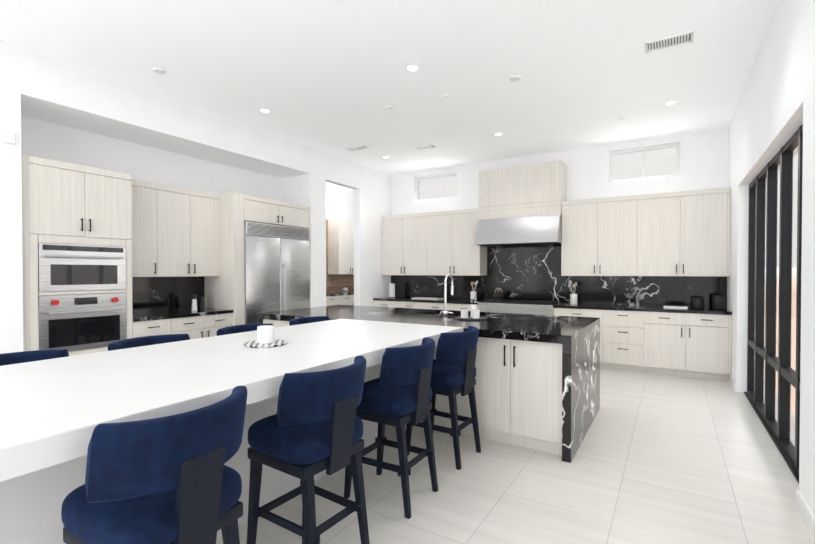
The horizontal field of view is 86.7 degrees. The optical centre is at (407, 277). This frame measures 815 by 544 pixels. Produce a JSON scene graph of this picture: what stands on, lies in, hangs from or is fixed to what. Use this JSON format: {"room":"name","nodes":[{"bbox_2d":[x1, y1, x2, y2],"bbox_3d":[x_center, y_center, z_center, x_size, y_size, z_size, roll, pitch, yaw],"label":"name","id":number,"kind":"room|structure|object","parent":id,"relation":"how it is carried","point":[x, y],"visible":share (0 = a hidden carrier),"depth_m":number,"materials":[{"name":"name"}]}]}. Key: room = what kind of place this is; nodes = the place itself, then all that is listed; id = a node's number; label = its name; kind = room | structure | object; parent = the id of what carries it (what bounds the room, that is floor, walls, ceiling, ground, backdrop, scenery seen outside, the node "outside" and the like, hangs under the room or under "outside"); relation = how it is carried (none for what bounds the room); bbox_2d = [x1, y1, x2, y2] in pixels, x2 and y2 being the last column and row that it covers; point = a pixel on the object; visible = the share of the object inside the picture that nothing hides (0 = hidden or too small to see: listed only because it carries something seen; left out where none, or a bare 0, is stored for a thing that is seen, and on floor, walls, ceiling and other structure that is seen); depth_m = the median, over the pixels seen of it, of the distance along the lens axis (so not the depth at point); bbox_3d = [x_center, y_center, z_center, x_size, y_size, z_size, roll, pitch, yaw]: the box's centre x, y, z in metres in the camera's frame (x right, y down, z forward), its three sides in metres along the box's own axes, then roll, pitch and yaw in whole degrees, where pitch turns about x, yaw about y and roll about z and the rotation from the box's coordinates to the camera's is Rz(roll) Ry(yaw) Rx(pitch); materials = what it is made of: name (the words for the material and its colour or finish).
{"room":"kitchen","nodes":[
{"label":"kitchen","id":0,"kind":"room"},
{"bbox_2d":[0,40,419,353],"bbox_3d":[-3.778,-0.377,5.941,2.650,3.450,14.150,0,1,31],"label":"wall","id":1,"kind":"structure","parent":0,"point":[51,108],"depth_m":5.23,"materials":[{"name":"paint"}]},
{"bbox_2d":[3,131,14,144],"bbox_3d":[-3.513,-1.237,3.805,0.019,0.100,0.080,0,1,31],"label":"switch plate","id":2,"kind":"object","parent":1,"relation":"attached to","point":[9,137],"visible":1,"depth_m":3.80,"materials":[{"name":"white plastic"}]},
{"bbox_2d":[133,180,160,277],"bbox_3d":[-3.305,-0.577,5.154,0.369,1.130,0.423,0,1,31],"label":"upper cabinet","id":3,"kind":"object","parent":1,"relation":"attached to","point":[146,195],"depth_m":5.14,"materials":[{"name":"beige wood"}]},
{"bbox_2d":[137,278,204,313],"bbox_3d":[-3.233,0.207,5.616,0.020,0.450,1.267,0,1,31],"label":"backsplash","id":4,"kind":"structure","parent":1,"relation":"attached to","point":[152,293],"depth_m":5.71,"materials":[{"name":"black stone"}]},
{"bbox_2d":[157,184,220,277],"bbox_3d":[-2.974,-0.584,5.695,0.369,1.130,0.846,0,1,31],"label":"upper cabinet","id":5,"kind":"object","parent":1,"relation":"attached to","point":[190,219],"depth_m":5.60,"materials":[{"name":"beige wood"}]},
{"bbox_2d":[221,194,308,225],"bbox_3d":[-2.214,-0.980,6.630,0.686,0.360,1.229,0,1,31],"label":"upper cabinet","id":6,"kind":"object","parent":1,"relation":"attached to","point":[234,207],"depth_m":6.17,"materials":[{"name":"beige wood"}]},
{"bbox_2d":[326,219,353,274],"bbox_3d":[-1.605,-0.778,11.093,0.369,1.370,0.915,0,1,31],"label":"upper cabinet","id":7,"kind":"object","parent":1,"relation":"attached to","point":[339,254],"depth_m":10.75,"materials":[{"name":"beige wood"}]},
{"bbox_2d":[0,0,778,197],"bbox_3d":[-1.237,-2.157,4.277,8.700,0.150,14.600,0,1,31],"label":"ceiling","id":8,"kind":"structure","parent":0,"point":[334,77],"depth_m":4.21,"materials":[{"name":"paint"}]},
{"bbox_2d":[153,67,165,73],"bbox_3d":[-2.481,-2.072,4.313,0.110,0.019,0.110,0,1,31],"label":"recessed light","id":9,"kind":"object","parent":8,"relation":"attached to","point":[159,70],"visible":1,"depth_m":4.29,"materials":[{"name":"white plastic"}]},
{"bbox_2d":[260,109,270,112],"bbox_3d":[-1.783,-2.091,5.397,0.132,0.010,0.132,0,1,31],"label":"recessed light","id":10,"kind":"object","parent":8,"relation":"in","point":[265,110],"visible":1,"depth_m":5.39,"materials":[{"name":"white plastic"}]},
{"bbox_2d":[347,145,369,150],"bbox_3d":[-0.801,-2.107,7.001,0.360,0.013,0.140,0,1,31],"label":"ceiling vent","id":11,"kind":"object","parent":8,"relation":"in","point":[358,148],"visible":1,"depth_m":7.00,"materials":[{"name":"white metal"}]},
{"bbox_2d":[406,65,418,71],"bbox_3d":[0.051,-2.078,4.276,0.132,0.010,0.132,0,1,31],"label":"recessed light","id":12,"kind":"object","parent":8,"relation":"in","point":[412,68],"visible":1,"depth_m":4.28,"materials":[{"name":"white plastic"}]},
{"bbox_2d":[416,145,434,149],"bbox_3d":[0.291,-2.107,6.966,0.300,0.013,0.120,0,1,31],"label":"ceiling vent","id":13,"kind":"object","parent":8,"relation":"in","point":[425,147],"visible":1,"depth_m":6.95,"materials":[{"name":"white metal"}]},
{"bbox_2d":[509,75,520,81],"bbox_3d":[1.120,-2.074,4.489,0.121,0.019,0.121,0,1,31],"label":"cap","id":14,"kind":"object","parent":8,"relation":"attached to","point":[514,78],"visible":1,"depth_m":4.46,"materials":[{"name":"white plastic"}]},
{"bbox_2d":[645,30,693,52],"bbox_3d":[2.294,-2.069,3.783,0.360,0.013,0.190,0,1,31],"label":"ceiling vent","id":15,"kind":"object","parent":8,"relation":"in","point":[670,41],"visible":1,"depth_m":3.78,"materials":[{"name":"white metal"}]},
{"bbox_2d":[664,101,676,105],"bbox_3d":[3.143,-2.089,5.151,0.132,0.010,0.132,0,1,31],"label":"recessed light","id":16,"kind":"object","parent":8,"relation":"in","point":[668,103],"visible":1,"depth_m":5.16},
{"bbox_2d":[423,317,438,320],"bbox_3d":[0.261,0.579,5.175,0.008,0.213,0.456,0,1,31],"label":"countertop","id":17,"kind":"structure","parent":0,"relation":"attached to","point":[424,318],"depth_m":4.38,"materials":[{"name":"black stone"}]},
{"bbox_2d":[419,317,478,340],"bbox_3d":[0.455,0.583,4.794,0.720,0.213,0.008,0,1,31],"label":"countertop","id":18,"kind":"structure","parent":0,"relation":"attached to","point":[465,324],"depth_m":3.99,"materials":[{"name":"stone"}]},
{"bbox_2d":[439,317,490,320],"bbox_3d":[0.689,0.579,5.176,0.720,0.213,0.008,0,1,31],"label":"countertop","id":19,"kind":"structure","parent":0,"relation":"attached to","point":[440,318],"depth_m":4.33,"materials":[{"name":"black stone"}]},
{"bbox_2d":[479,317,494,340],"bbox_3d":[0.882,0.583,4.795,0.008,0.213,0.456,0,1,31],"label":"countertop","id":20,"kind":"structure","parent":0,"relation":"attached to","point":[486,328],"depth_m":3.63,"materials":[{"name":"stone"}]},
{"bbox_2d":[216,368,814,543],"bbox_3d":[-1.237,1.427,4.319,8.700,0.120,14.600,0,1,31],"label":"floor","id":21,"kind":"structure","parent":0,"point":[662,459],"depth_m":2.86,"materials":[{"name":"tile"}]},
{"bbox_2d":[0,349,68,365],"bbox_3d":[-1.974,0.900,2.184,0.518,0.985,0.532,0,1,30],"label":"bar stool","id":22,"kind":"object","parent":21,"relation":"on","point":[18,357],"visible":0.06,"depth_m":2.37,"materials":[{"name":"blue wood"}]},
{"bbox_2d":[21,154,136,355],"bbox_3d":[-3.541,0.115,4.499,0.658,2.500,0.954,0,1,31],"label":"tall cabinet","id":23,"kind":"object","parent":21,"relation":"on","point":[109,256],"depth_m":4.29,"materials":[{"name":"beige wood"}]},
{"bbox_2d":[108,334,189,350],"bbox_3d":[-1.593,0.893,2.807,0.518,0.985,0.532,0,1,29],"label":"bar stool","id":24,"kind":"object","parent":21,"relation":"on","point":[140,341],"visible":0.08,"depth_m":2.91,"materials":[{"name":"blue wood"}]},
{"bbox_2d":[61,386,247,543],"bbox_3d":[-0.855,0.908,1.502,0.518,0.985,0.532,0,1,29],"label":"bar stool","id":25,"kind":"object","parent":21,"relation":"on","point":[172,479],"visible":1,"depth_m":1.32,"materials":[{"name":"blue fabric"}]},
{"bbox_2d":[137,318,172,336],"bbox_3d":[-3.187,0.918,5.099,0.646,0.880,0.423,0,1,31],"label":"base cabinet","id":26,"kind":"object","parent":21,"relation":"on","point":[163,326],"depth_m":4.96,"materials":[{"name":"beige wood"}]},
{"bbox_2d":[173,314,232,339],"bbox_3d":[-2.856,0.912,5.640,0.646,0.880,0.846,0,1,31],"label":"base cabinet","id":27,"kind":"object","parent":21,"relation":"on","point":[207,325],"depth_m":5.45,"materials":[{"name":"beige wood"}]},
{"bbox_2d":[137,306,232,321],"bbox_3d":[-2.959,0.454,5.451,0.662,0.040,1.267,0,1,31],"label":"countertop","id":28,"kind":"structure","parent":27,"relation":"on","point":[150,315],"depth_m":5.35,"materials":[{"name":"stone"}]},
{"bbox_2d":[192,293,204,310],"bbox_3d":[-2.798,0.316,5.763,0.069,0.226,0.166,1,1,40],"label":"pepper mill","id":29,"kind":"object","parent":28,"relation":"on","point":[194,302],"visible":1,"depth_m":5.72,"materials":[{"name":"white ceramic"}]},
{"bbox_2d":[0,319,462,543],"bbox_3d":[-1.046,0.911,2.460,1.340,0.957,3.638,0,1,31],"label":"kitchen island","id":30,"kind":"object","parent":21,"relation":"on","point":[54,412],"visible":0.6,"depth_m":1.85,"materials":[{"name":"white stone"}]},
{"bbox_2d":[244,325,287,347],"bbox_3d":[-0.910,0.369,2.771,0.270,0.118,0.270,0,1,31],"label":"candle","id":31,"kind":"object","parent":30,"relation":"on","point":[265,336],"visible":1,"depth_m":2.73,"materials":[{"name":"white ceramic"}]},
{"bbox_2d":[216,323,272,335],"bbox_3d":[-1.206,0.885,3.440,0.518,0.985,0.532,0,1,33],"label":"bar stool","id":32,"kind":"object","parent":21,"relation":"on","point":[236,329],"visible":0.06,"depth_m":3.54,"materials":[{"name":"blue fabric"}]},
{"bbox_2d":[213,218,310,325],"bbox_3d":[-2.203,0.275,6.637,0.712,2.130,1.226,0,1,31],"label":"refrigerator","id":33,"kind":"object","parent":21,"relation":"on","point":[265,266],"depth_m":6.15,"materials":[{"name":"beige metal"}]},
{"bbox_2d":[247,356,369,543],"bbox_3d":[-0.475,0.901,2.122,0.518,0.985,0.532,0,1,34],"label":"bar stool","id":34,"kind":"object","parent":21,"relation":"on","point":[309,430],"visible":1,"depth_m":1.96,"materials":[{"name":"blue fabric"}]},
{"bbox_2d":[289,316,329,325],"bbox_3d":[-0.826,0.878,4.061,0.518,0.985,0.532,0,1,30],"label":"bar stool","id":35,"kind":"object","parent":21,"relation":"on","point":[302,320],"visible":0.04,"depth_m":4.20,"materials":[{"name":"blue fabric"}]},
{"bbox_2d":[326,295,337,305],"bbox_3d":[-2.034,0.858,10.155,0.636,0.880,0.535,0,1,31],"label":"base cabinet","id":36,"kind":"object","parent":21,"relation":"on","point":[331,300],"depth_m":9.99,"materials":[{"name":"beige wood"}]},
{"bbox_2d":[338,295,353,304],"bbox_3d":[-1.755,0.853,10.612,0.636,0.880,0.535,0,1,31],"label":"base cabinet","id":37,"kind":"object","parent":21,"relation":"on","point":[342,299],"depth_m":10.42,"materials":[{"name":"beige wood"}]},
{"bbox_2d":[326,291,353,294],"bbox_3d":[-2.028,0.398,10.149,0.647,0.040,4.820,0,1,31],"label":"countertop","id":38,"kind":"structure","parent":37,"relation":"on","point":[327,292],"depth_m":10.58,"materials":[{"name":"white stone"}]},
{"bbox_2d":[342,287,347,292],"bbox_3d":[-1.575,0.300,10.844,0.170,0.138,0.170,0,1,31],"label":"kettle","id":39,"kind":"object","parent":38,"relation":"on","point":[344,289],"visible":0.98,"depth_m":10.78,"materials":[{"name":"silver metal"}]},
{"bbox_2d":[344,337,437,518],"bbox_3d":[-0.088,0.893,2.755,0.518,0.985,0.532,0,1,30],"label":"bar stool","id":40,"kind":"object","parent":21,"relation":"on","point":[397,394],"visible":0.92,"depth_m":2.58,"materials":[{"name":"blue fabric"}]},
{"bbox_2d":[374,300,420,308],"bbox_3d":[-0.031,0.878,8.475,1.108,0.880,0.636,0,1,31],"label":"base cabinet","id":41,"kind":"object","parent":21,"relation":"on","point":[377,303],"depth_m":8.19,"materials":[{"name":"beige wood"}]},
{"bbox_2d":[373,296,476,303],"bbox_3d":[0.438,0.422,8.173,2.217,0.040,0.652,0,1,31],"label":"countertop","id":42,"kind":"structure","parent":41,"relation":"on","point":[415,301],"depth_m":7.89,"materials":[{"name":"stone"}]},
{"bbox_2d":[388,284,395,297],"bbox_3d":[-0.309,0.234,8.638,0.150,0.322,0.150,0,1,31],"label":"paper towel","id":43,"kind":"object","parent":42,"relation":"on","point":[391,290],"visible":1,"depth_m":8.59,"materials":[{"name":"white paper"}]},
{"bbox_2d":[411,297,443,299],"bbox_3d":[0.386,0.389,8.157,0.550,0.025,0.300,0,1,31],"label":"cutting board","id":44,"kind":"object","parent":42,"relation":"on","point":[427,298],"visible":0.88,"depth_m":8.04,"materials":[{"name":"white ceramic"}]},
{"bbox_2d":[470,280,477,300],"bbox_3d":[1.196,0.224,7.813,0.155,0.362,0.133,0,1,31],"label":"utensil crock","id":45,"kind":"object","parent":42,"relation":"on","point":[473,294],"visible":0.9,"depth_m":7.77,"materials":[{"name":"white ceramic"}]},
{"bbox_2d":[406,326,480,469],"bbox_3d":[0.293,0.886,3.376,0.518,0.985,0.532,0,1,33],"label":"bar stool","id":46,"kind":"object","parent":21,"relation":"on","point":[453,374],"visible":0.71,"depth_m":3.18,"materials":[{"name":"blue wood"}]},
{"bbox_2d":[421,304,476,310],"bbox_3d":[0.915,0.885,7.896,1.109,0.880,0.636,0,1,31],"label":"base cabinet","id":47,"kind":"object","parent":21,"relation":"on","point":[457,307],"depth_m":7.63,"materials":[{"name":"beige wood"}]},
{"bbox_2d":[422,337,594,460],"bbox_3d":[0.119,1.032,4.787,3.390,0.660,1.380,0,1,31],"label":"kitchen island","id":48,"kind":"object","parent":21,"relation":"on","point":[537,385],"depth_m":3.48,"materials":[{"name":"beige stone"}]},
{"bbox_2d":[443,274,453,315],"bbox_3d":[0.484,0.183,4.776,0.116,0.455,0.213,0,1,31],"label":"faucet","id":49,"kind":"object","parent":48,"relation":"on","point":[445,313],"visible":1,"depth_m":4.71,"materials":[{"name":"silver metal"}]},
{"bbox_2d":[457,299,486,319],"bbox_3d":[0.651,0.318,4.383,0.300,0.196,0.300,0,1,31],"label":"soap tray","id":50,"kind":"object","parent":48,"relation":"on","point":[475,313],"visible":1,"depth_m":4.34,"materials":[{"name":"white ceramic"}]},
{"bbox_2d":[477,300,560,314],"bbox_3d":[1.894,0.875,7.265,1.214,0.915,0.650,0,1,31],"label":"base cabinet","id":51,"kind":"object","parent":21,"relation":"on","point":[537,307],"depth_m":7.01,"materials":[{"name":"beige wood"}]},
{"bbox_2d":[493,300,524,303],"bbox_3d":[1.898,0.400,7.265,1.180,0.035,0.597,0,1,31],"label":"countertop","id":52,"kind":"structure","parent":51,"relation":"on","point":[494,301],"depth_m":7.16,"materials":[{"name":"black stone"}]},
{"bbox_2d":[493,288,505,299],"bbox_3d":[1.612,0.277,7.510,0.236,0.201,0.180,0,1,31],"label":"kettle","id":53,"kind":"object","parent":52,"relation":"on","point":[497,295],"visible":1,"depth_m":7.47,"materials":[{"name":"black metal"}]},
{"bbox_2d":[553,308,604,368],"bbox_3d":[2.729,0.898,6.786,0.705,0.880,0.636,0,1,31],"label":"base cabinet","id":54,"kind":"object","parent":21,"relation":"on","point":[577,312],"depth_m":6.40,"materials":[{"name":"beige wood"}]},
{"bbox_2d":[605,312,644,372],"bbox_3d":[3.256,0.902,6.464,0.530,0.880,0.636,0,1,31],"label":"base cabinet","id":55,"kind":"object","parent":21,"relation":"on","point":[624,331],"depth_m":6.18,"materials":[{"name":"beige wood"}]},
{"bbox_2d":[645,312,731,381],"bbox_3d":[3.905,0.907,6.067,0.992,0.880,0.636,0,1,31],"label":"base cabinet","id":56,"kind":"object","parent":21,"relation":"on","point":[698,345],"depth_m":5.78,"materials":[{"name":"beige wood"}]},
{"bbox_2d":[553,304,731,315],"bbox_3d":[3.374,0.443,6.377,2.227,0.040,0.652,0,1,31],"label":"countertop","id":57,"kind":"structure","parent":56,"relation":"on","point":[608,307],"depth_m":6.20,"materials":[{"name":"black stone"}]},
{"bbox_2d":[568,280,576,303],"bbox_3d":[2.637,0.225,6.901,0.151,0.383,0.167,0,1,31],"label":"utensil crock","id":58,"kind":"object","parent":57,"relation":"on","point":[573,297],"visible":1,"depth_m":6.88,"materials":[{"name":"white ceramic"}]},
{"bbox_2d":[664,304,687,308],"bbox_3d":[3.727,0.402,6.001,0.280,0.050,0.170,0,1,31],"label":"tray","id":59,"kind":"object","parent":57,"relation":"on","point":[666,306],"visible":1,"depth_m":5.93,"materials":[{"name":"white ceramic"}]},
{"bbox_2d":[692,296,703,308],"bbox_3d":[4.054,0.340,6.017,0.144,0.172,0.144,0,1,31],"label":"canister","id":60,"kind":"object","parent":57,"relation":"on","point":[697,302],"visible":1,"depth_m":5.96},
{"bbox_2d":[711,294,724,309],"bbox_3d":[4.250,0.322,5.897,0.155,0.212,0.154,0,1,31],"label":"canister","id":61,"kind":"object","parent":57,"relation":"on","point":[718,301],"visible":1,"depth_m":5.83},
{"bbox_2d":[391,128,727,214],"bbox_3d":[2.209,-0.396,7.583,6.150,3.450,0.200,0,1,31],"label":"wall","id":62,"kind":"structure","parent":0,"point":[703,159],"depth_m":6.93,"materials":[{"name":"paint"}]},
{"bbox_2d":[381,212,428,275],"bbox_3d":[0.018,-0.648,8.583,1.058,1.190,0.369,0,1,31],"label":"upper cabinet","id":63,"kind":"object","parent":62,"relation":"attached to","point":[405,237],"depth_m":8.41,"materials":[{"name":"beige wood"}]},
{"bbox_2d":[416,172,456,201],"bbox_3d":[0.592,-1.783,8.544,0.950,0.500,0.060,0,1,31],"label":"clerestory window","id":64,"kind":"structure","parent":62,"relation":"in","point":[430,177],"depth_m":8.56,"materials":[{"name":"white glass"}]},
{"bbox_2d":[429,209,488,275],"bbox_3d":[0.921,-0.642,8.031,1.059,1.190,0.369,0,1,31],"label":"upper cabinet","id":65,"kind":"object","parent":62,"relation":"attached to","point":[452,250],"depth_m":7.86,"materials":[{"name":"beige wood"}]},
{"bbox_2d":[473,204,560,247],"bbox_3d":[1.891,-0.861,7.278,1.372,0.586,0.637,0,1,31],"label":"range hood","id":66,"kind":"object","parent":62,"relation":"attached to","point":[529,239],"depth_m":7.10,"materials":[{"name":"silver metal"}]},
{"bbox_2d":[479,160,565,207],"bbox_3d":[1.945,-1.439,7.360,1.380,0.860,0.429,0,1,31],"label":"upper cabinet","id":67,"kind":"object","parent":62,"relation":"attached to","point":[539,183],"depth_m":7.13,"materials":[{"name":"wood"}]},
{"bbox_2d":[391,276,726,307],"bbox_3d":[2.073,0.184,7.540,5.664,0.450,0.020,0,1,31],"label":"backsplash","id":68,"kind":"structure","parent":62,"relation":"attached to","point":[670,290],"depth_m":7.06,"materials":[{"name":"black stone"}]},
{"bbox_2d":[561,195,636,275],"bbox_3d":[3.005,-0.626,6.756,1.067,1.190,0.369,0,1,31],"label":"upper cabinet","id":69,"kind":"object","parent":62,"relation":"attached to","point":[599,235],"depth_m":6.58,"materials":[{"name":"beige wood"}]},
{"bbox_2d":[610,143,679,182],"bbox_3d":[3.654,-1.760,6.671,0.950,0.500,0.060,0,1,31],"label":"clerestory window","id":70,"kind":"structure","parent":62,"relation":"in","point":[660,147],"depth_m":6.64,"materials":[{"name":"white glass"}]},
{"bbox_2d":[637,187,730,275],"bbox_3d":[3.929,-0.620,6.191,1.100,1.190,0.369,0,1,31],"label":"upper cabinet","id":71,"kind":"object","parent":62,"relation":"attached to","point":[683,233],"depth_m":6.01,"materials":[{"name":"beige wood"}]},
{"bbox_2d":[727,0,814,515],"bbox_3d":[1.604,-0.320,1.095,0.250,3.450,11.500,0,1,31],"label":"wall","id":72,"kind":"structure","parent":0,"point":[774,110],"depth_m":3.14,"materials":[{"name":"paint"}]},
{"bbox_2d":[730,375,735,391],"bbox_3d":[4.205,1.302,5.619,0.015,0.100,1.100,0,1,31],"label":"baseboard","id":73,"kind":"structure","parent":72,"relation":"attached to","point":[732,381],"depth_m":5.33,"materials":[{"name":"white wood"}]},
{"bbox_2d":[744,124,802,482],"bbox_3d":[3.263,0.148,3.802,0.120,2.450,2.960,0,1,31],"label":"window","id":74,"kind":"structure","parent":72,"relation":"in","point":[778,431],"depth_m":3.91,"materials":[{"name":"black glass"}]},
{"bbox_2d":[796,489,814,540],"bbox_3d":[0.432,1.375,-0.548,0.015,0.100,7.440,0,1,31],"label":"baseboard","id":75,"kind":"structure","parent":72,"relation":"attached to","point":[805,512],"depth_m":2.44,"materials":[{"name":"white wood"}]},
{"label":"outside","id":76,"kind":"structure","parent":0,"visible":0},
{"bbox_2d":[420,153,797,331],"bbox_3d":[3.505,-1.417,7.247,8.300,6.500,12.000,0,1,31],"label":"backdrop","id":77,"kind":"structure","parent":76,"point":[624,170],"depth_m":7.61,"materials":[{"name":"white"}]},
{"bbox_2d":[764,330,795,415],"bbox_3d":[6.064,1.421,5.714,2.300,0.100,12.000,0,1,31],"label":"ground","id":78,"kind":"structure","parent":76,"point":[793,362],"depth_m":6.84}
]}

